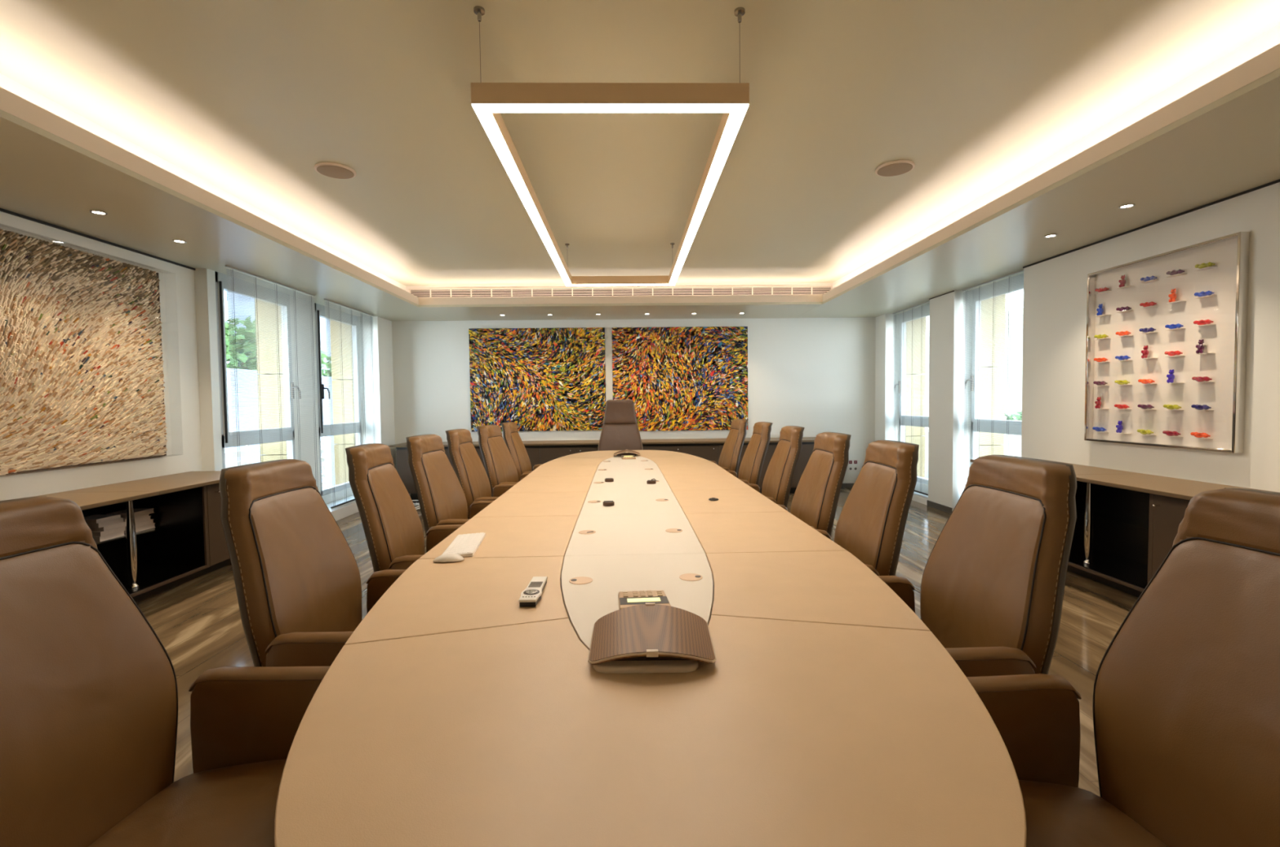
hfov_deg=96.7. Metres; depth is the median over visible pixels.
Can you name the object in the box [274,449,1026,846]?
conference table
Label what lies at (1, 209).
trim
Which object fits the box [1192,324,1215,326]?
shelf
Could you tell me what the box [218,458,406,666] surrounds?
chair
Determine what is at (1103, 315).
shelf
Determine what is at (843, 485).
baseboard
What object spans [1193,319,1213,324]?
bear figurine
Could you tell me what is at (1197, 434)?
bear figurine
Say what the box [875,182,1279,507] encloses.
wall
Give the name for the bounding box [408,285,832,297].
air vent
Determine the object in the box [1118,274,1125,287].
bear figurine
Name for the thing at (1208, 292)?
bear figurine
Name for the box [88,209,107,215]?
recessed light
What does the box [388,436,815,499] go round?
credenza
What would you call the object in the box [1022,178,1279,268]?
trim
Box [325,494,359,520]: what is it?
trim
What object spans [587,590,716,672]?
control console
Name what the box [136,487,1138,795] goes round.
floor
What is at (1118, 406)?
bear figurine
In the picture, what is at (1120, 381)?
bear figurine
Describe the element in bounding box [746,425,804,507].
chair
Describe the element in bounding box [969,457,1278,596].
sideboard
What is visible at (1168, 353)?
bear figurine
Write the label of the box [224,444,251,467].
railing
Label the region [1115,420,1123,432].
bear figurine
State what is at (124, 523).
book
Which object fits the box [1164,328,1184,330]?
shelf
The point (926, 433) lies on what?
trim
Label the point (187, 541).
sideboard
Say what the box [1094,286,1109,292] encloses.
bear figurine
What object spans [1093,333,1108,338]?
bear figurine
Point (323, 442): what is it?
railing
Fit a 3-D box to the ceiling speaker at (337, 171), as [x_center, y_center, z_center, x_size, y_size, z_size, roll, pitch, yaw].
[-2.045,-1.692,3.822,0.252,0.022,0.252,-1,2,-1]
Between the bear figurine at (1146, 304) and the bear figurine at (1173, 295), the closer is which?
the bear figurine at (1173, 295)
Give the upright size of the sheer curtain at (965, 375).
2.469 m
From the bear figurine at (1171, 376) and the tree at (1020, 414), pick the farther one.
the tree at (1020, 414)
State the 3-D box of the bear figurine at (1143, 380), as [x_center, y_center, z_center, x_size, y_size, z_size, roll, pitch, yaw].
[3.633,-0.302,4.083,0.043,0.036,0.106,-1,2,-1]
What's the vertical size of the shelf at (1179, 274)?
0.003 m
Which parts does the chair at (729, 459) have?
panel, backrest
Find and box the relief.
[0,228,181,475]
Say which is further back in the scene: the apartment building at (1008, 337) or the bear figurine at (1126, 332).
the apartment building at (1008, 337)
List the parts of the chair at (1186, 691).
armrest, seat, backrest, panel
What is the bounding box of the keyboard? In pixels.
[441,532,485,556]
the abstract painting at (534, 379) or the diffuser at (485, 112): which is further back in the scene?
the abstract painting at (534, 379)
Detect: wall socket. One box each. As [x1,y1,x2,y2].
[847,458,858,465]
[847,465,858,471]
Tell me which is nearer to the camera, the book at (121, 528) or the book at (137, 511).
the book at (121, 528)
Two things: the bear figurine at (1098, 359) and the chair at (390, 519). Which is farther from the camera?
the bear figurine at (1098, 359)
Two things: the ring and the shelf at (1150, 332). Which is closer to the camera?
the ring
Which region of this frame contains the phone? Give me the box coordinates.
[613,449,639,458]
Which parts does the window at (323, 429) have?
hinge rod, handle, sash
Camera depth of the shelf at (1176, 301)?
3.85 m
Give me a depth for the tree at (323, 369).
29.37 m
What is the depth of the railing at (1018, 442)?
6.54 m
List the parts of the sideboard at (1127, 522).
niche frame, frame, door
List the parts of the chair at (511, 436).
backrest, panel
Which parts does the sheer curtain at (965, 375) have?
cord, cord, cord, cord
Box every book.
[84,513,121,523]
[86,517,123,528]
[90,520,126,531]
[91,525,126,536]
[92,530,124,542]
[106,507,154,517]
[123,513,149,521]
[124,519,154,528]
[124,522,155,533]
[134,515,151,523]
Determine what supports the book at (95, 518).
on the book at (121, 519)
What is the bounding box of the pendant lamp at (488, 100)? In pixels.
[471,5,749,285]
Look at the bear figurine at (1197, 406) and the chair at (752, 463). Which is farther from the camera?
the chair at (752, 463)
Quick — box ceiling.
[0,0,1279,285]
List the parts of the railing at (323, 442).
post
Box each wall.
[0,211,395,503]
[224,368,335,488]
[391,317,875,493]
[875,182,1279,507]
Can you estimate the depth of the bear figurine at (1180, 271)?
3.85 m
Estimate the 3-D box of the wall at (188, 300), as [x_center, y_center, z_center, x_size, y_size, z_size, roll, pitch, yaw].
[-3.994,-0.029,3.423,0.572,2.570,10.438,-1,2,1]
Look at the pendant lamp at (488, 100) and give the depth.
2.29 m
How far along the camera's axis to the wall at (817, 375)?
8.54 m
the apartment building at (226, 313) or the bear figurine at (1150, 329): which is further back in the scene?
the apartment building at (226, 313)
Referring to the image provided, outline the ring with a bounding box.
[708,497,718,500]
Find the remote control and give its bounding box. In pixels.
[519,576,546,606]
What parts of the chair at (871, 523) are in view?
panel, backrest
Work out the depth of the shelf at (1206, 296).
3.65 m
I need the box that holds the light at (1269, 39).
[0,24,1279,292]
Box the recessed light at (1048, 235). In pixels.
[1044,234,1057,237]
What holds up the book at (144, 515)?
on the book at (144, 518)
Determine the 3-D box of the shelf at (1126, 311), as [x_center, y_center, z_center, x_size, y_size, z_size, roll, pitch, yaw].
[3.623,-0.836,4.255,0.052,0.003,0.096,-1,2,-1]
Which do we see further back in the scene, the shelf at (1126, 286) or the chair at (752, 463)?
the chair at (752, 463)
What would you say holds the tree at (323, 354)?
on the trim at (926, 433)
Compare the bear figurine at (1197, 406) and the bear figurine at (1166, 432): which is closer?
the bear figurine at (1197, 406)
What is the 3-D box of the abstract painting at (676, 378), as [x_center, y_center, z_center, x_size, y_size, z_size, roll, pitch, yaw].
[0.602,-0.665,8.504,2.023,1.540,0.042,-1,2,-1]
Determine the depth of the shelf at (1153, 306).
4.04 m
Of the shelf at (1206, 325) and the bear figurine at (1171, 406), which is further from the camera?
the bear figurine at (1171, 406)
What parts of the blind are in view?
cord, cord, cord, cord, rail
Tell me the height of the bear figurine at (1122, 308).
0.036 m
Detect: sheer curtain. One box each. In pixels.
[225,265,321,493]
[324,298,377,508]
[960,269,1023,490]
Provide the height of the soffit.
0.030 m
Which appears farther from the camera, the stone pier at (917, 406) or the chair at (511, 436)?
the stone pier at (917, 406)
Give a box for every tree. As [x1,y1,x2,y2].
[224,317,331,376]
[321,368,331,376]
[1004,409,1022,420]
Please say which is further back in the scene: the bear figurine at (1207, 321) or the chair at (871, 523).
the bear figurine at (1207, 321)
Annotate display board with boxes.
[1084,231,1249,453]
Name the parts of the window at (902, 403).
sash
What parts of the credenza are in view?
door, door, door, door, door, door, frame, door, door, door, door, door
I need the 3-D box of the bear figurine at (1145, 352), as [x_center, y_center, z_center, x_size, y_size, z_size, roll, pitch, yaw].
[3.629,-0.513,4.086,0.036,0.092,0.043,-1,2,-1]
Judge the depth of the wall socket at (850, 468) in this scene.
8.63 m
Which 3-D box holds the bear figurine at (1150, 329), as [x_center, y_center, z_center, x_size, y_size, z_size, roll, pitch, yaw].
[3.629,-0.667,4.069,0.043,0.036,0.106,-1,2,-1]
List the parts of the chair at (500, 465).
backrest, panel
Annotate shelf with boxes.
[1093,314,1111,316]
[1094,290,1111,293]
[1115,310,1133,312]
[1115,334,1133,337]
[1117,285,1133,288]
[1138,331,1158,333]
[1139,280,1158,283]
[1139,305,1159,308]
[1164,300,1186,303]
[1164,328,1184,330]
[1167,273,1186,276]
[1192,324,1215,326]
[1193,295,1215,298]
[1195,266,1217,270]
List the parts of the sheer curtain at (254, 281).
cord, cord, cord, cord, cord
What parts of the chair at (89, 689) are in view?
panel, backrest, seat, armrest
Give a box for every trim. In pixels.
[0,87,418,304]
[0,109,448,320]
[0,208,195,270]
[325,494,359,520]
[418,294,822,304]
[418,302,822,320]
[822,43,1279,301]
[911,491,954,510]
[924,431,928,478]
[928,290,954,299]
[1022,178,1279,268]
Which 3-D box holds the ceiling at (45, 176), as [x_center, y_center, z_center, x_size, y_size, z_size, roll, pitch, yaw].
[-3.478,-1.331,3.286,1.530,0.030,10.230,-1,2,-1]
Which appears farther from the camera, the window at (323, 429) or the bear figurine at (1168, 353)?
the window at (323, 429)
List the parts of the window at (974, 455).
handle, sash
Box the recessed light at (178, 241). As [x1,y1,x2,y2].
[172,239,186,243]
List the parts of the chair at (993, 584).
armrest, panel, armrest, backrest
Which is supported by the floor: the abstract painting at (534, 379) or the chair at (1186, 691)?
the chair at (1186, 691)
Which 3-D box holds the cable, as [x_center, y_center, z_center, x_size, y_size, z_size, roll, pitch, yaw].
[-2.865,1.058,7.073,0.258,0.034,0.605,-1,2,-1]
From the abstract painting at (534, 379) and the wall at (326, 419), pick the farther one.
the wall at (326, 419)
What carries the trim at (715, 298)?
attached to the wall at (817, 375)
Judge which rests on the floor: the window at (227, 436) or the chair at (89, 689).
the chair at (89, 689)
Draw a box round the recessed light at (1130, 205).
[1118,203,1135,208]
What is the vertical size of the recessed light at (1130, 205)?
0.007 m
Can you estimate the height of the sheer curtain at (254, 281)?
2.434 m
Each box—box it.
[602,500,614,506]
[604,477,613,481]
[646,478,656,484]
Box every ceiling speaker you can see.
[314,162,356,178]
[875,160,915,176]
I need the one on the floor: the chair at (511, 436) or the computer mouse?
the chair at (511, 436)
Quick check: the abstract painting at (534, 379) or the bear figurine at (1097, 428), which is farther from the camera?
the abstract painting at (534, 379)
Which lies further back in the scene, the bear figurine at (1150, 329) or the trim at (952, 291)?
the trim at (952, 291)
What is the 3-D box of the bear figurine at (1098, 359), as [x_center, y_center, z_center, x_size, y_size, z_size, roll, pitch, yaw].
[3.622,-0.500,4.472,0.043,0.036,0.106,-1,2,-1]
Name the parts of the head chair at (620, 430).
backrest, panel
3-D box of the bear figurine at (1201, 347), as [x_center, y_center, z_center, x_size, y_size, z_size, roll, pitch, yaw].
[3.639,-0.498,3.692,0.036,0.092,0.043,-1,2,-1]
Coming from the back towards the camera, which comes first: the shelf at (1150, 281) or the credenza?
the credenza
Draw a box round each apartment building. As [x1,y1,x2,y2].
[223,290,331,369]
[224,310,324,373]
[928,307,1023,456]
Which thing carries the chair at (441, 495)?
on the floor
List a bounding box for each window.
[214,271,301,468]
[314,302,361,495]
[893,304,928,484]
[965,274,1023,465]
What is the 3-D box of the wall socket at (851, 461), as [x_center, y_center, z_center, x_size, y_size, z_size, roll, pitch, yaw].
[3.229,0.585,8.629,0.170,0.092,0.014,-1,2,-1]
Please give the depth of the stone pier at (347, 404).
7.93 m
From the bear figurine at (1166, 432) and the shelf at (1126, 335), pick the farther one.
the shelf at (1126, 335)
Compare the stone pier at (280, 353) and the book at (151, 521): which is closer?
the book at (151, 521)
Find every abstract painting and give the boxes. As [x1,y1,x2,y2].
[468,327,605,431]
[612,326,747,431]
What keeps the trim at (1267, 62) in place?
attached to the wall at (1055, 289)
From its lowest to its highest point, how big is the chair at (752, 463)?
1.155 m
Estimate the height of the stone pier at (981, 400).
4.492 m
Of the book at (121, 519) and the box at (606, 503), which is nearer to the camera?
the box at (606, 503)
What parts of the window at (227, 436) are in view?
hinge rod, sash, handle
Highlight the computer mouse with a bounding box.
[432,552,463,562]
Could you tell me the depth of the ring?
3.44 m
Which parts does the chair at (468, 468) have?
backrest, panel, armrest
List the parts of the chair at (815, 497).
panel, backrest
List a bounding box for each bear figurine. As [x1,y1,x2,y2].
[1092,426,1106,431]
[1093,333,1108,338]
[1093,357,1107,361]
[1093,381,1107,385]
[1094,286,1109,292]
[1094,396,1102,408]
[1096,303,1103,315]
[1114,379,1129,384]
[1114,404,1129,408]
[1115,306,1131,311]
[1115,330,1131,335]
[1115,355,1130,359]
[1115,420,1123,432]
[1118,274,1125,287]
[1137,378,1155,383]
[1137,404,1154,408]
[1137,428,1153,434]
[1138,327,1155,332]
[1139,301,1156,306]
[1140,275,1157,281]
[1141,345,1148,358]
[1162,430,1181,435]
[1163,404,1181,409]
[1164,323,1183,328]
[1164,350,1182,355]
[1166,269,1184,275]
[1166,368,1174,382]
[1168,288,1177,302]
[1190,431,1210,437]
[1191,376,1212,382]
[1191,404,1211,409]
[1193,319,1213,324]
[1194,262,1215,268]
[1194,290,1214,297]
[1195,338,1204,353]
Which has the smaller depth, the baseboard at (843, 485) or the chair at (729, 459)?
the chair at (729, 459)
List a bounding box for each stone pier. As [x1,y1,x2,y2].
[254,298,287,462]
[329,320,355,484]
[905,316,925,477]
[978,294,1005,457]
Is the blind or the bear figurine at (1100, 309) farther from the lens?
the blind
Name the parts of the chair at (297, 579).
backrest, armrest, panel, armrest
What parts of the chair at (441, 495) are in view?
backrest, panel, armrest, armrest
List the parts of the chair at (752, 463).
panel, backrest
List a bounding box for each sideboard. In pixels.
[29,471,231,602]
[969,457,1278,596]
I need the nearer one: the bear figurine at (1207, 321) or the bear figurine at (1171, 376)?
the bear figurine at (1207, 321)
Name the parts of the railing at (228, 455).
post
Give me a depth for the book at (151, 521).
4.25 m
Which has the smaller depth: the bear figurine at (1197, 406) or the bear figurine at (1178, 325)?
the bear figurine at (1197, 406)
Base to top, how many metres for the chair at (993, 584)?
1.155 m
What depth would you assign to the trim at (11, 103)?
3.22 m
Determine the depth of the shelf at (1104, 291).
4.43 m
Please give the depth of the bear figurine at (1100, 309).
4.46 m
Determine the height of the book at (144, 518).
0.030 m
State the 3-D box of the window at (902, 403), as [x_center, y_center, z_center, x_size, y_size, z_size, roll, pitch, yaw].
[3.785,-0.380,7.692,0.149,2.370,1.219,-1,2,-1]
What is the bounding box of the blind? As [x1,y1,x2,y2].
[892,301,929,495]
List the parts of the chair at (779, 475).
armrest, panel, backrest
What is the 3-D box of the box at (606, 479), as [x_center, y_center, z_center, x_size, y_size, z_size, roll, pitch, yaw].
[-0.233,0.426,4.293,0.067,0.026,0.045,-1,2,-1]
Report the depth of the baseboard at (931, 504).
6.83 m
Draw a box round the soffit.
[795,68,1279,317]
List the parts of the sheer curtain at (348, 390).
cord, cord, rail, cord, cord, cord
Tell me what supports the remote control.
on the conference table
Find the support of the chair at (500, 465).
on the floor
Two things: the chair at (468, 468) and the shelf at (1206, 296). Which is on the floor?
the chair at (468, 468)
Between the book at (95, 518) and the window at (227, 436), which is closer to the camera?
the book at (95, 518)
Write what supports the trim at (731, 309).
attached to the wall at (817, 375)
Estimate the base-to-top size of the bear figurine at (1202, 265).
0.036 m
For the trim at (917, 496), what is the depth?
7.36 m
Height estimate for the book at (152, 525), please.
0.034 m
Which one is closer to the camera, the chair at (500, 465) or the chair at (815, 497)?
the chair at (815, 497)
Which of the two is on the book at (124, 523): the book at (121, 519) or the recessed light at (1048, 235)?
the book at (121, 519)
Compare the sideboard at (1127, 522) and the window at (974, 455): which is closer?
the sideboard at (1127, 522)
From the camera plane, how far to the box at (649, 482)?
4.15 m
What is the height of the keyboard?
0.017 m
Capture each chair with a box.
[0,495,330,846]
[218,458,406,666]
[345,443,462,571]
[405,434,493,537]
[445,428,515,519]
[476,424,529,496]
[500,422,542,481]
[597,399,643,450]
[710,418,747,473]
[726,421,772,484]
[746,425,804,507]
[777,431,850,536]
[815,440,919,575]
[878,454,1076,676]
[966,487,1279,846]
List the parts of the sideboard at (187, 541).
frame, niche frame, door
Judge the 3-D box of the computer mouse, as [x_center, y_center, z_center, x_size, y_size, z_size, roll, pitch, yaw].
[-0.732,0.511,2.176,0.112,0.028,0.056,-1,2,-5]
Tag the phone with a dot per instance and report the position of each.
(624, 454)
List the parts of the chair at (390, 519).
backrest, panel, armrest, armrest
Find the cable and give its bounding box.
[413,502,420,509]
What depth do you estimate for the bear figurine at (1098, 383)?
4.47 m
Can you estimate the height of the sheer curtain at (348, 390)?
2.434 m
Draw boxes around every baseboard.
[840,482,854,488]
[927,499,952,513]
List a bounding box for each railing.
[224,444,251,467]
[320,435,327,488]
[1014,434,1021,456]
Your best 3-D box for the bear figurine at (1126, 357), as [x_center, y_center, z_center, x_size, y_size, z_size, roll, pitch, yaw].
[3.627,-0.492,4.275,0.043,0.036,0.106,-1,2,-1]
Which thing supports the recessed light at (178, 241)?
in the ceiling at (45, 176)
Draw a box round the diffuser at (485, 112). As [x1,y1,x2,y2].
[471,103,748,285]
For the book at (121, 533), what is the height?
0.036 m
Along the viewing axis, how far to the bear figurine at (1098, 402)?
4.49 m
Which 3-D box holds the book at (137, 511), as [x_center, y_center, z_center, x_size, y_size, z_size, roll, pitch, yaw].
[-3.791,0.667,4.236,0.180,0.036,0.200,-1,2,-2]
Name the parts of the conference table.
leather panel, leather panel, leather panel, leather panel, leather panel, leather panel, panel, panel, panel, panel, panel, panel, panel, panel, leather panel, leather panel, leather panel, leather panel, leather panel, leather panel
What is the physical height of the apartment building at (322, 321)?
16.500 m
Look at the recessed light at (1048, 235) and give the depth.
4.33 m
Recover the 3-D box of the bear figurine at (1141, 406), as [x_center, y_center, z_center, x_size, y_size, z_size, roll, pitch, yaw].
[3.635,-0.120,4.090,0.043,0.036,0.106,-1,2,-1]
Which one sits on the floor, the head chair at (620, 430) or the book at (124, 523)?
the head chair at (620, 430)

